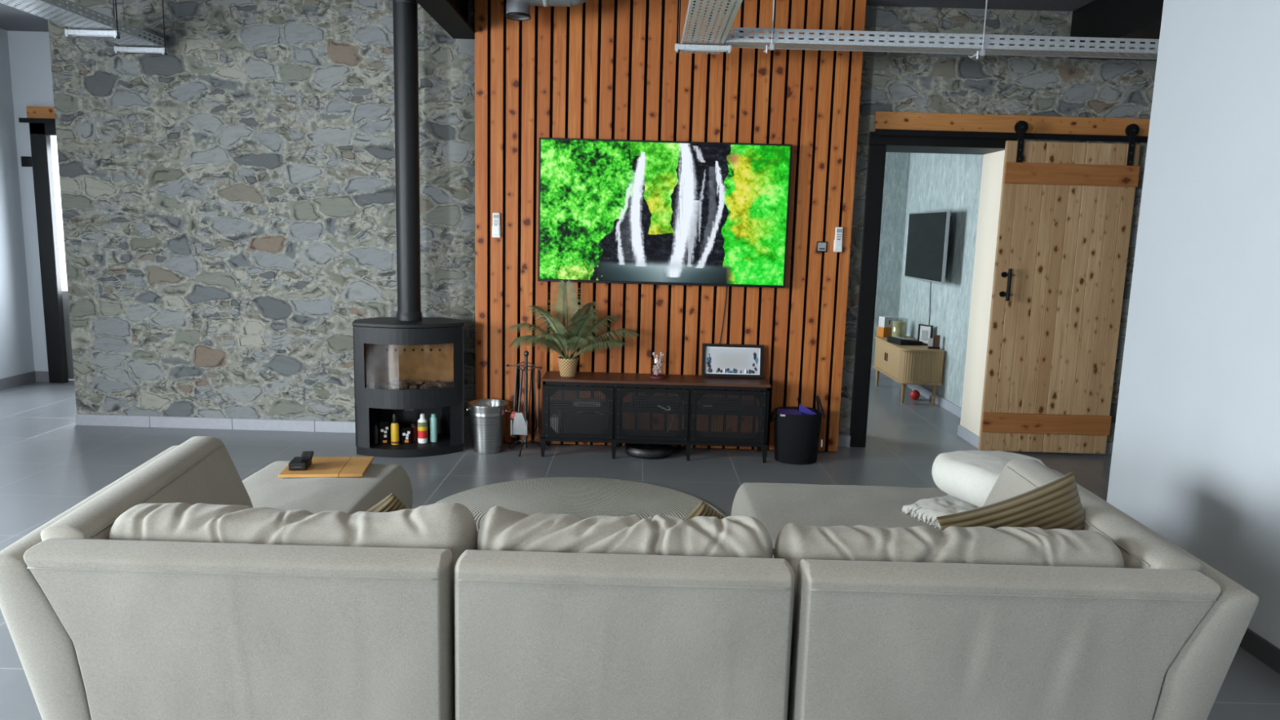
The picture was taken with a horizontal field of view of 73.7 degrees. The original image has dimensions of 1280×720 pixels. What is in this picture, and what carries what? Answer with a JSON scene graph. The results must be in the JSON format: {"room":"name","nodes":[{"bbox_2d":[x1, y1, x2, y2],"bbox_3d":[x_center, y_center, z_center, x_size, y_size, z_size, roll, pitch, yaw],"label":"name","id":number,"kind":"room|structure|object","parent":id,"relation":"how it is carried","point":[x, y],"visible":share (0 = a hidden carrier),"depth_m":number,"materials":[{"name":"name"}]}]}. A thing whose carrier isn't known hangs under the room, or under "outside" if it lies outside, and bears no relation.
{"room":"living room","nodes":[
{"label":"living room","id":0,"kind":"room"},
{"bbox_2d":[0,28,35,378],"bbox_3d":[-5.803,-0.526,2.322,0.250,3.160,11.500,2,9,0],"label":"wall","id":1,"kind":"structure","parent":0,"point":[16,353],"depth_m":7.68,"materials":[{"name":"white paint"}]},
{"bbox_2d":[0,371,35,391],"bbox_3d":[-5.715,0.989,2.552,0.019,0.100,11.100,2,9,0],"label":"baseboard","id":2,"kind":"structure","parent":1,"relation":"attached to","point":[10,382],"depth_m":7.79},
{"bbox_2d":[7,31,53,371],"bbox_3d":[-4.259,-1.335,7.907,2.790,3.160,0.200,2,9,0],"label":"wall","id":3,"kind":"structure","parent":0,"point":[29,55],"depth_m":7.70,"materials":[{"name":"white paint"}]},
{"bbox_2d":[21,155,31,166],"bbox_3d":[-5.559,-1.798,7.733,0.092,0.092,0.016,2,9,0],"label":"light switch","id":4,"kind":"object","parent":3,"relation":"attached to","point":[25,161],"visible":1,"depth_m":7.73,"materials":[{"name":"black plastic"}]},
{"bbox_2d":[35,371,48,382],"bbox_3d":[-5.617,0.156,8.033,0.160,0.100,0.016,2,9,0],"label":"baseboard","id":5,"kind":"structure","parent":3,"relation":"attached to","point":[41,376],"depth_m":8.02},
{"bbox_2d":[18,106,74,382],"bbox_3d":[-4.878,-1.019,7.880,1.330,2.510,0.275,2,9,0],"label":"door","id":6,"kind":"structure","parent":3,"relation":"in","point":[55,300],"depth_m":7.83,"materials":[{"name":"black metal"}]},
{"bbox_2d":[0,0,1093,31],"bbox_3d":[-0.641,-2.117,2.816,11.000,0.120,13.400,2,9,0],"label":"ceiling","id":7,"kind":"structure","parent":0,"point":[11,19],"depth_m":5.90,"materials":[{"name":"black paint"}]},
{"bbox_2d":[64,0,119,39],"bbox_3d":[-3.473,-2.285,5.392,0.338,0.481,0.040,2,9,0],"label":"hanger","id":8,"kind":"object","parent":7,"relation":"hanging from","point":[68,33],"visible":1,"depth_m":5.41,"materials":[{"name":"metal"}]},
{"bbox_2d":[0,0,164,47],"bbox_3d":[-3.470,-1.839,3.487,0.282,0.062,5.020,2,9,0],"label":"cable tray","id":9,"kind":"object","parent":8,"relation":"hanging from","point":[64,18],"visible":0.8,"depth_m":5.22,"materials":[{"name":"metal"}]},
{"bbox_2d":[112,0,167,55],"bbox_3d":[-3.461,-2.361,5.896,0.358,0.481,0.040,2,9,0],"label":"hanger","id":10,"kind":"object","parent":7,"relation":"hanging from","point":[117,50],"visible":1,"depth_m":5.91,"materials":[{"name":"metal"}]},
{"bbox_2d":[415,0,475,39],"bbox_3d":[-1.236,-1.694,1.302,0.185,0.303,9.475,2,9,0],"label":"steel beam","id":11,"kind":"structure","parent":7,"relation":"attached to","point":[452,15],"depth_m":5.50,"materials":[{"name":"black metal"}]},
{"bbox_2d":[505,0,587,20],"bbox_3d":[-0.553,-2.292,5.338,0.572,0.300,0.156,2,9,0],"label":"ventilation duct","id":12,"kind":"object","parent":7,"relation":"attached to","point":[516,10],"visible":1,"depth_m":5.31,"materials":[{"name":"grey metal"}]},
{"bbox_2d":[508,14,527,17],"bbox_3d":[-0.765,-2.167,5.358,0.142,0.002,0.142,2,9,0],"label":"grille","id":13,"kind":"object","parent":12,"relation":"attached to","point":[509,15],"depth_m":5.39,"materials":[{"name":"grey metal"}]},
{"bbox_2d":[675,0,731,54],"bbox_3d":[0.389,-2.123,5.157,0.340,0.516,0.040,2,9,0],"label":"hanger","id":14,"kind":"object","parent":7,"relation":"hanging from","point":[695,47],"visible":0.95,"depth_m":5.17,"materials":[{"name":"metal"}]},
{"bbox_2d":[680,0,742,53],"bbox_3d":[0.377,-1.659,3.246,0.252,0.062,4.520,2,9,0],"label":"cable tray","id":15,"kind":"object","parent":14,"relation":"hanging from","point":[733,7],"visible":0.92,"depth_m":4.67,"materials":[{"name":"metal"}]},
{"bbox_2d":[764,0,774,53],"bbox_3d":[0.783,-2.108,5.158,0.047,0.525,0.203,2,9,0],"label":"hanger","id":16,"kind":"object","parent":7,"relation":"hanging from","point":[771,45],"visible":1,"depth_m":5.09,"materials":[{"name":"metal"}]},
{"bbox_2d":[724,26,1159,59],"bbox_3d":[1.985,-1.920,5.189,2.938,0.082,0.170,2,9,0],"label":"cable tray","id":17,"kind":"object","parent":16,"relation":"hanging from","point":[1127,50],"visible":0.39,"depth_m":5.11,"materials":[{"name":"metal"}]},
{"bbox_2d":[968,0,987,59],"bbox_3d":[2.042,-2.073,5.158,0.047,0.525,0.203,2,9,0],"label":"hanger","id":18,"kind":"object","parent":7,"relation":"hanging from","point":[981,52],"visible":1,"depth_m":5.09,"materials":[{"name":"metal"}]},
{"bbox_2d":[1067,0,1164,61],"bbox_3d":[3.337,-2.167,5.306,0.650,0.317,1.372,2,9,0],"label":"boxed beam","id":19,"kind":"structure","parent":7,"relation":"attached to","point":[1117,19],"depth_m":5.39,"materials":[{"name":"black metal"}]},
{"bbox_2d":[557,355,578,377],"bbox_3d":[-0.501,0.046,5.942,0.148,0.130,0.148,2,9,0],"label":"basket","id":20,"kind":"object","parent":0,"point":[567,365],"depth_m":5.90,"materials":[{"name":"wicker"}]},
{"bbox_2d":[46,0,1156,442],"bbox_3d":[0.215,-0.985,6.434,8.825,3.160,0.480,2,9,0],"label":"wall","id":21,"kind":"structure","parent":0,"point":[228,196],"depth_m":6.15,"materials":[{"name":"stone"}]},
{"bbox_2d":[75,369,1113,453],"bbox_3d":[0.077,0.325,8.019,8.628,0.085,3.247,2,9,0],"label":"baseboard","id":22,"kind":"structure","parent":21,"relation":"attached to","point":[92,420],"depth_m":6.41,"materials":[{"name":"tile"}]},
{"bbox_2d":[475,0,866,452],"bbox_3d":[0.164,-0.935,6.098,2.645,3.160,0.200,2,9,0],"label":"panel","id":23,"kind":"object","parent":21,"relation":"attached to","point":[606,69],"visible":0.55,"depth_m":5.92,"materials":[{"name":"brown wood"}]},
{"bbox_2d":[492,212,501,237],"bbox_3d":[-1.007,-0.945,5.986,0.060,0.174,0.028,2,9,0],"label":"remote control","id":24,"kind":"object","parent":23,"relation":"attached to","point":[496,228],"visible":1,"depth_m":5.98,"materials":[{"name":"white plastic"}]},
{"bbox_2d":[537,137,792,288],"bbox_3d":[0.163,-1.018,5.940,1.732,0.980,0.079,2,9,0],"label":"television","id":25,"kind":"object","parent":23,"relation":"attached to","point":[628,211],"visible":1,"depth_m":5.90,"materials":[{"name":"black plastic"}]},
{"bbox_2d":[719,286,727,343],"bbox_3d":[0.582,-0.245,6.092,0.058,0.700,0.008,2,9,0],"label":"power cable","id":26,"kind":"object","parent":25,"relation":"hanging from","point":[726,286],"visible":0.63,"depth_m":6.08,"materials":[{"name":"black plastic"}]},
{"bbox_2d":[816,241,827,252],"bbox_3d":[1.280,-0.797,6.005,0.074,0.074,0.016,2,9,0],"label":"thermostat","id":27,"kind":"object","parent":23,"relation":"attached to","point":[821,246],"visible":1,"depth_m":6.00,"materials":[{"name":"white plastic"}]},
{"bbox_2d":[833,226,843,252],"bbox_3d":[1.393,-0.845,5.991,0.060,0.174,0.028,2,9,0],"label":"remote control","id":28,"kind":"object","parent":23,"relation":"attached to","point":[837,242],"visible":1,"depth_m":5.98,"materials":[{"name":"white plastic"}]},
{"bbox_2d":[848,131,1017,447],"bbox_3d":[2.130,-0.509,6.496,1.050,2.305,0.505,2,9,0],"label":"trim","id":29,"kind":"structure","parent":21,"relation":"attached to","point":[878,145],"depth_m":6.21,"materials":[{"name":"black wood"}]},
{"bbox_2d":[960,150,1004,436],"bbox_3d":[2.627,-0.478,6.501,0.025,2.270,0.484,2,9,0],"label":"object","id":30,"kind":"structure","parent":21,"relation":"attached to","point":[993,162],"depth_m":6.53,"materials":[{"name":"white paint"}]},
{"bbox_2d":[873,111,1150,453],"bbox_3d":[2.630,-0.527,6.159,2.012,2.420,0.182,2,9,0],"label":"barn door","id":31,"kind":"structure","parent":21,"relation":"in","point":[1066,210],"depth_m":6.12,"materials":[{"name":"brown wood"}]},
{"bbox_2d":[0,377,1279,719],"bbox_3d":[-0.731,1.114,3.309,11.000,0.100,13.400,2,9,0],"label":"floor","id":32,"kind":"structure","parent":0,"point":[50,464],"depth_m":5.74,"materials":[{"name":"tile"}]},
{"bbox_2d":[242,461,413,514],"bbox_3d":[-1.429,0.757,3.649,0.715,0.465,0.935,2,9,0],"label":"ottoman","id":33,"kind":"object","parent":32,"relation":"on","point":[264,488],"visible":0.3,"depth_m":3.60,"materials":[{"name":"fabric"}]},
{"bbox_2d":[278,456,373,477],"bbox_3d":[-1.413,0.483,3.868,0.353,0.014,0.290,0,9,-8],"label":"serving board","id":34,"kind":"object","parent":33,"relation":"on","point":[348,466],"visible":0.88,"depth_m":3.82,"materials":[{"name":"brown wood"}]},
{"bbox_2d":[288,457,311,470],"bbox_3d":[-1.518,0.463,3.814,0.076,0.036,0.112,0,9,-8],"label":"remote control","id":35,"kind":"object","parent":34,"relation":"on","point":[295,464],"visible":0.92,"depth_m":3.77,"materials":[{"name":"black plastic"}]},
{"bbox_2d":[300,450,313,460],"bbox_3d":[-1.498,0.430,3.842,0.048,0.020,0.108,-1,9,-16],"label":"remote control","id":36,"kind":"object","parent":35,"relation":"on","point":[306,455],"visible":1,"depth_m":3.81,"materials":[{"name":"black plastic"}]},
{"bbox_2d":[351,316,464,457],"bbox_3d":[-1.597,0.179,5.940,0.733,0.908,0.480,0,9,-13],"label":"wood stove","id":37,"kind":"object","parent":32,"relation":"on","point":[407,369],"visible":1,"depth_m":5.86,"materials":[{"name":"black"}]},
{"bbox_2d":[372,422,379,444],"bbox_3d":[-1.832,0.505,5.921,0.044,0.145,0.044,2,9,0],"label":"bottle","id":38,"kind":"object","parent":37,"relation":"on","point":[375,430],"visible":1,"depth_m":5.91,"materials":[{"name":"metal"}]},
{"bbox_2d":[379,420,390,444],"bbox_3d":[-1.771,0.501,5.923,0.066,0.155,0.043,0,9,-13],"label":"packet","id":39,"kind":"object","parent":37,"relation":"on","point":[384,425],"visible":1,"depth_m":5.91,"materials":[{"name":"cardboard"}]},
{"bbox_2d":[391,413,399,444],"bbox_3d":[-1.695,0.476,5.907,0.057,0.215,0.057,2,9,0],"label":"bottle","id":40,"kind":"object","parent":37,"relation":"on","point":[394,425],"visible":1,"depth_m":5.89,"materials":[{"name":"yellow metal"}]},
{"bbox_2d":[401,426,411,443],"bbox_3d":[-1.628,0.524,5.949,0.066,0.110,0.042,0,9,-13],"label":"packet","id":41,"kind":"object","parent":37,"relation":"on","point":[406,431],"visible":1,"depth_m":5.93,"materials":[{"name":"cardboard"}]},
{"bbox_2d":[392,0,422,320],"bbox_3d":[-1.574,-1.397,5.770,0.172,2.260,0.172,2,9,0],"label":"pipe","id":42,"kind":"object","parent":37,"relation":"on","point":[405,12],"visible":1,"depth_m":5.71,"materials":[{"name":"metal"}]},
{"bbox_2d":[409,422,417,441],"bbox_3d":[-1.590,0.506,6.008,0.052,0.130,0.052,2,9,0],"label":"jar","id":43,"kind":"object","parent":37,"relation":"on","point":[414,425],"visible":0.91,"depth_m":5.99,"materials":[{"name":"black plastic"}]},
{"bbox_2d":[417,413,427,443],"bbox_3d":[-1.519,0.476,5.968,0.067,0.206,0.067,2,9,0],"label":"bottle","id":44,"kind":"object","parent":37,"relation":"on","point":[422,422],"visible":1,"depth_m":5.94,"materials":[{"name":"white plastic"}]},
{"bbox_2d":[430,413,437,442],"bbox_3d":[-1.451,0.475,6.004,0.050,0.200,0.050,2,9,0],"label":"spray can","id":45,"kind":"object","parent":37,"relation":"on","point":[433,420],"visible":1,"depth_m":5.99,"materials":[{"name":"teal metal"}]},
{"bbox_2d":[465,399,511,453],"bbox_3d":[-1.069,0.469,6.004,0.282,0.344,0.282,-7,12,-44],"label":"bucket","id":46,"kind":"object","parent":32,"relation":"on","point":[487,416],"visible":1,"depth_m":5.92,"materials":[{"name":"metal"}]},
{"bbox_2d":[506,350,542,456],"bbox_3d":[-0.802,0.298,5.943,0.271,0.725,0.234,2,9,0],"label":"stand","id":47,"kind":"object","parent":32,"relation":"on","point":[526,370],"visible":0.96,"depth_m":5.95,"materials":[{"name":"metal"}]},
{"bbox_2d":[509,367,519,437],"bbox_3d":[-0.877,0.295,5.966,0.070,0.491,0.070,2,9,0],"label":"brush","id":48,"kind":"object","parent":47,"relation":"hanging from","point":[513,414],"visible":0.62,"depth_m":5.96,"materials":[{"name":"metal"}]},
{"bbox_2d":[511,365,528,435],"bbox_3d":[-0.828,0.280,5.874,0.114,0.482,0.033,2,9,0],"label":"shovel","id":49,"kind":"object","parent":47,"relation":"hanging from","point":[518,427],"visible":1,"depth_m":5.89,"materials":[{"name":"metal"}]},
{"bbox_2d":[527,367,537,434],"bbox_3d":[-0.763,0.287,6.045,0.078,0.492,0.010,2,9,0],"label":"tongs","id":50,"kind":"object","parent":47,"relation":"hanging from","point":[531,370],"visible":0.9,"depth_m":6.04,"materials":[{"name":"metal"}]},
{"bbox_2d":[537,366,540,439],"bbox_3d":[-0.703,0.300,5.971,0.023,0.515,0.039,-6,12,-43],"label":"poker","id":51,"kind":"object","parent":47,"relation":"hanging from","point":[539,371],"visible":0.97,"depth_m":5.96,"materials":[{"name":"black metal"}]},
{"bbox_2d":[435,476,725,537],"bbox_3d":[-0.354,0.873,4.585,1.752,0.013,1.752,2,9,0],"label":"round rug","id":52,"kind":"object","parent":32,"relation":"on","point":[583,496],"visible":0.37,"depth_m":4.97,"materials":[{"name":"fabric"}]},
{"bbox_2d":[0,435,1258,719],"bbox_3d":[-0.099,0.722,2.936,3.100,0.822,1.904,2,9,0],"label":"sofa","id":53,"kind":"object","parent":32,"relation":"on","point":[100,628],"visible":0.92,"depth_m":1.97,"materials":[{"name":"fabric"}]},
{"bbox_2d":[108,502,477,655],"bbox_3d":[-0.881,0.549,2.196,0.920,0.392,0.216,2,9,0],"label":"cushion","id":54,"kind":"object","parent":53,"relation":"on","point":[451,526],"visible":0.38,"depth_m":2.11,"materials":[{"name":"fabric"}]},
{"bbox_2d":[365,493,408,512],"bbox_3d":[-0.736,0.549,2.489,0.404,0.386,0.170,4,9,14],"label":"cushion","id":55,"kind":"object","parent":53,"relation":"on","point":[391,503],"visible":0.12,"depth_m":2.39,"materials":[{"name":"beige fabric"}]},
{"bbox_2d":[453,655,455,715],"bbox_3d":[-0.822,0.783,2.581,0.740,0.180,0.900,2,9,0],"label":"seat cushion","id":56,"kind":"object","parent":53,"relation":"on","point":[454,655],"depth_m":2.16,"materials":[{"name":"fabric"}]},
{"bbox_2d":[477,506,773,558],"bbox_3d":[-0.040,0.578,2.197,0.753,0.388,0.217,2,9,0],"label":"cushion","id":57,"kind":"object","parent":53,"relation":"on","point":[501,529],"visible":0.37,"depth_m":2.11,"materials":[{"name":"fabric"}]},
{"bbox_2d":[684,501,774,555],"bbox_3d":[0.189,0.575,2.490,0.398,0.392,0.178,-1,9,-15],"label":"cushion","id":58,"kind":"object","parent":53,"relation":"on","point":[703,508],"visible":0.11,"depth_m":2.39,"materials":[{"name":"beige fabric"}]},
{"bbox_2d":[900,494,978,529],"bbox_3d":[1.379,0.611,3.265,0.486,0.076,0.635,-2,9,-24],"label":"throw blanket","id":59,"kind":"object","parent":53,"relation":"on","point":[926,510],"visible":0.18,"depth_m":3.37,"materials":[{"name":"fabric"}]},
{"bbox_2d":[931,450,1045,506],"bbox_3d":[1.427,0.488,3.346,0.500,0.213,0.441,-2,10,-24],"label":"cushion","id":60,"kind":"object","parent":59,"relation":"on","point":[968,476],"visible":0.57,"depth_m":3.26,"materials":[{"name":"white fabric"}]},
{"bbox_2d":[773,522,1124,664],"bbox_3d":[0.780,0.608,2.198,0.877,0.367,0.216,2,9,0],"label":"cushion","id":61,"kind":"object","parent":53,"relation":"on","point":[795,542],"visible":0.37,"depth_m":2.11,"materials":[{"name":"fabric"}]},
{"bbox_2d":[936,471,1084,530],"bbox_3d":[1.093,0.583,2.397,0.528,0.521,0.167,0,9,-11],"label":"cushion","id":62,"kind":"object","parent":53,"relation":"on","point":[1056,504],"visible":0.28,"depth_m":2.38,"materials":[{"name":"beige fabric"}]},
{"bbox_2d":[623,443,672,458],"bbox_3d":[0.058,0.621,6.047,0.346,0.092,0.346,2,9,0],"label":"robot vacuum","id":63,"kind":"object","parent":32,"relation":"on","point":[634,450],"visible":0.75,"depth_m":5.92,"materials":[{"name":"black plastic"}]},
{"bbox_2d":[540,370,770,462],"bbox_3d":[0.102,0.396,6.016,1.574,0.550,0.339,2,9,0],"label":"media console","id":64,"kind":"object","parent":32,"relation":"on","point":[552,380],"visible":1,"depth_m":5.86,"materials":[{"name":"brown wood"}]},
{"bbox_2d":[550,413,560,433],"bbox_3d":[-0.598,0.455,6.040,0.058,0.128,0.122,2,9,0],"label":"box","id":65,"kind":"object","parent":64,"relation":"on","point":[552,414],"visible":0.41,"depth_m":5.98,"materials":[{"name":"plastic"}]},
{"bbox_2d":[506,280,639,377],"bbox_3d":[-0.459,-0.207,5.814,0.924,0.672,0.558,2,9,0],"label":"potted palm","id":66,"kind":"object","parent":64,"relation":"on","point":[567,364],"visible":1,"depth_m":5.81,"materials":[{"name":"plant"}]},
{"bbox_2d":[564,411,608,434],"bbox_3d":[-0.378,0.443,6.066,0.310,0.155,0.184,2,9,0],"label":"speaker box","id":67,"kind":"object","parent":64,"relation":"on","point":[593,415],"visible":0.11,"depth_m":5.97,"materials":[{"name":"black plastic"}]},
{"bbox_2d":[566,416,605,434],"bbox_3d":[-0.378,0.457,5.977,0.280,0.125,0.005,2,9,0],"label":"grille","id":68,"kind":"object","parent":67,"relation":"attached to","point":[593,417],"depth_m":5.97,"materials":[{"name":"black metal"}]},
{"bbox_2d":[573,398,601,406],"bbox_3d":[-0.368,0.299,6.035,0.200,0.035,0.142,2,9,0],"label":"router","id":69,"kind":"object","parent":64,"relation":"on","point":[597,398],"visible":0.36,"depth_m":5.97,"materials":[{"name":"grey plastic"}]},
{"bbox_2d":[549,400,761,415],"bbox_3d":[0.107,0.338,6.024,1.532,0.012,0.280,2,9,0],"label":"shelf","id":70,"kind":"object","parent":64,"relation":"attached to","point":[700,411],"depth_m":5.94,"materials":[{"name":"black metal"}]},
{"bbox_2d":[632,395,679,408],"bbox_3d":[0.112,0.297,6.042,0.340,0.056,0.203,2,9,0],"label":"box","id":71,"kind":"object","parent":64,"relation":"on","point":[662,404],"visible":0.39,"depth_m":5.94,"materials":[{"name":"black plastic"}]},
{"bbox_2d":[648,351,665,379],"bbox_3d":[0.124,0.034,5.958,0.116,0.183,0.116,2,9,0],"label":"decorative jar","id":72,"kind":"object","parent":64,"relation":"on","point":[656,375],"visible":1,"depth_m":5.94,"materials":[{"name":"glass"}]},
{"bbox_2d":[560,428,754,439],"bbox_3d":[0.101,0.543,6.051,1.532,0.012,0.290,2,9,0],"label":"shelf","id":73,"kind":"object","parent":64,"relation":"attached to","point":[700,432],"depth_m":6.13,"materials":[{"name":"black metal"}]},
{"bbox_2d":[698,397,742,410],"bbox_3d":[0.572,0.312,6.043,0.300,0.051,0.222,2,9,0],"label":"box","id":74,"kind":"object","parent":64,"relation":"on","point":[718,404],"visible":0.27,"depth_m":5.94,"materials":[{"name":"black plastic"}]},
{"bbox_2d":[701,343,764,377],"bbox_3d":[0.657,0.005,6.056,0.434,0.236,0.066,2,9,0],"label":"picture frame","id":75,"kind":"object","parent":64,"relation":"on","point":[718,360],"visible":1,"depth_m":6.06,"materials":[{"name":"black plastic"}]},
{"bbox_2d":[706,347,759,373],"bbox_3d":[0.657,0.006,6.060,0.372,0.176,0.001,2,0,0],"label":"picture","id":76,"kind":"object","parent":75,"relation":"attached to","point":[718,360],"depth_m":6.06},
{"bbox_2d":[769,395,825,464],"bbox_3d":[1.089,0.473,5.965,0.363,0.468,0.277,2,9,0],"label":"trash can","id":77,"kind":"object","parent":32,"relation":"on","point":[796,437],"visible":0.99,"depth_m":5.87,"materials":[{"name":"plastic"}]},
{"bbox_2d":[777,408,801,416],"bbox_3d":[1.038,0.366,5.931,0.145,0.016,0.175,2,9,0],"label":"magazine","id":78,"kind":"object","parent":77,"relation":"in","point":[795,411],"visible":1,"depth_m":5.92,"materials":[{"name":"paper"}]},
{"bbox_2d":[799,404,816,414],"bbox_3d":[1.174,0.408,5.955,0.131,0.204,0.014,2,9,0],"label":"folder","id":79,"kind":"object","parent":77,"relation":"in","point":[804,411],"visible":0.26,"depth_m":5.94,"materials":[{"name":"purple plastic"}]},
{"bbox_2d":[872,335,944,404],"bbox_3d":[2.653,0.086,8.575,0.391,0.532,1.110,2,9,0],"label":"sideboard","id":80,"kind":"object","parent":32,"relation":"on","point":[922,365],"visible":0.98,"depth_m":8.07,"materials":[{"name":"brown wood"}]},
{"bbox_2d":[876,315,894,337],"bbox_3d":[2.586,-0.351,8.969,0.140,0.210,0.120,-2,9,-20],"label":"gift box","id":81,"kind":"object","parent":80,"relation":"on","point":[884,329],"visible":0.82,"depth_m":8.92,"materials":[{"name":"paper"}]},
{"bbox_2d":[891,320,906,337],"bbox_3d":[2.655,-0.320,8.741,0.160,0.220,0.160,2,9,0],"label":"candle","id":82,"kind":"object","parent":80,"relation":"on","point":[899,327],"visible":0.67,"depth_m":8.69,"materials":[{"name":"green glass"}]},
{"bbox_2d":[887,335,922,345],"bbox_3d":[2.615,-0.192,8.432,0.240,0.060,0.270,0,9,-12],"label":"telephone base","id":83,"kind":"object","parent":80,"relation":"on","point":[895,340],"visible":1,"depth_m":8.32,"materials":[{"name":"black plastic"}]},
{"bbox_2d":[917,324,933,345],"bbox_3d":[2.811,-0.248,8.364,0.082,0.200,0.150,-5,11,-37],"label":"frame","id":84,"kind":"object","parent":80,"relation":"on","point":[925,331],"visible":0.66,"depth_m":8.34,"materials":[{"name":"black plastic"}]},
{"bbox_2d":[921,329,928,341],"bbox_3d":[2.784,-0.240,8.345,0.002,0.100,0.070,-5,11,-37],"label":"photo","id":85,"kind":"object","parent":84,"relation":"attached to","point":[924,332],"depth_m":8.34,"materials":[{"name":"grey paper"}]},
{"bbox_2d":[928,334,940,349],"bbox_3d":[2.791,-0.172,8.095,0.110,0.130,0.070,5,9,20],"label":"block","id":86,"kind":"object","parent":80,"relation":"on","point":[935,341],"visible":1,"depth_m":8.07,"materials":[{"name":"brown wood"}]},
{"bbox_2d":[928,337,933,346],"bbox_3d":[2.752,-0.167,8.088,0.043,0.080,0.004,5,9,20],"label":"photo","id":87,"kind":"object","parent":86,"relation":"on","point":[930,340],"depth_m":8.09,"materials":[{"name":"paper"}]},
{"bbox_2d":[910,389,919,399],"bbox_3d":[2.692,0.337,8.355,0.096,0.103,0.096,2,9,0],"label":"ball","id":88,"kind":"object","parent":32,"relation":"on","point":[914,394],"visible":1,"depth_m":8.32,"materials":[{"name":"red plastic"}]},
{"bbox_2d":[871,151,910,369],"bbox_3d":[1.240,-1.419,9.464,3.600,3.160,0.150,2,9,0],"label":"wall","id":89,"kind":"structure","parent":0,"point":[896,174],"depth_m":9.39,"materials":[{"name":"paint"}]},
{"bbox_2d":[897,152,982,407],"bbox_3d":[2.969,-1.159,8.080,0.130,3.160,2.850,2,9,0],"label":"wall","id":90,"kind":"structure","parent":0,"point":[937,182],"depth_m":7.97,"materials":[{"name":"paint"}]},
{"bbox_2d":[903,210,951,283],"bbox_3d":[2.820,-1.096,8.232,0.161,0.650,1.136,2,9,0],"label":"television","id":91,"kind":"object","parent":90,"relation":"attached to","point":[928,233],"visible":1,"depth_m":8.12,"materials":[{"name":"black plastic"}]},
{"bbox_2d":[928,281,931,324],"bbox_3d":[2.878,-0.545,8.480,0.007,0.780,0.056,2,9,0],"label":"power cable","id":92,"kind":"object","parent":90,"relation":"attached to","point":[931,282],"visible":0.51,"depth_m":8.47,"materials":[{"name":"black plastic"}]},
{"bbox_2d":[1106,0,1279,648],"bbox_3d":[2.526,-0.019,0.522,0.190,3.160,7.460,2,9,0],"label":"wall","id":93,"kind":"structure","parent":0,"point":[1195,460],"depth_m":3.65,"materials":[{"name":"white paint"}]},
{"bbox_2d":[1239,627,1279,674],"bbox_3d":[2.382,1.499,0.754,0.018,0.082,7.460,2,9,0],"label":"baseboard","id":94,"kind":"structure","parent":93,"relation":"attached to","point":[1253,643],"depth_m":3.27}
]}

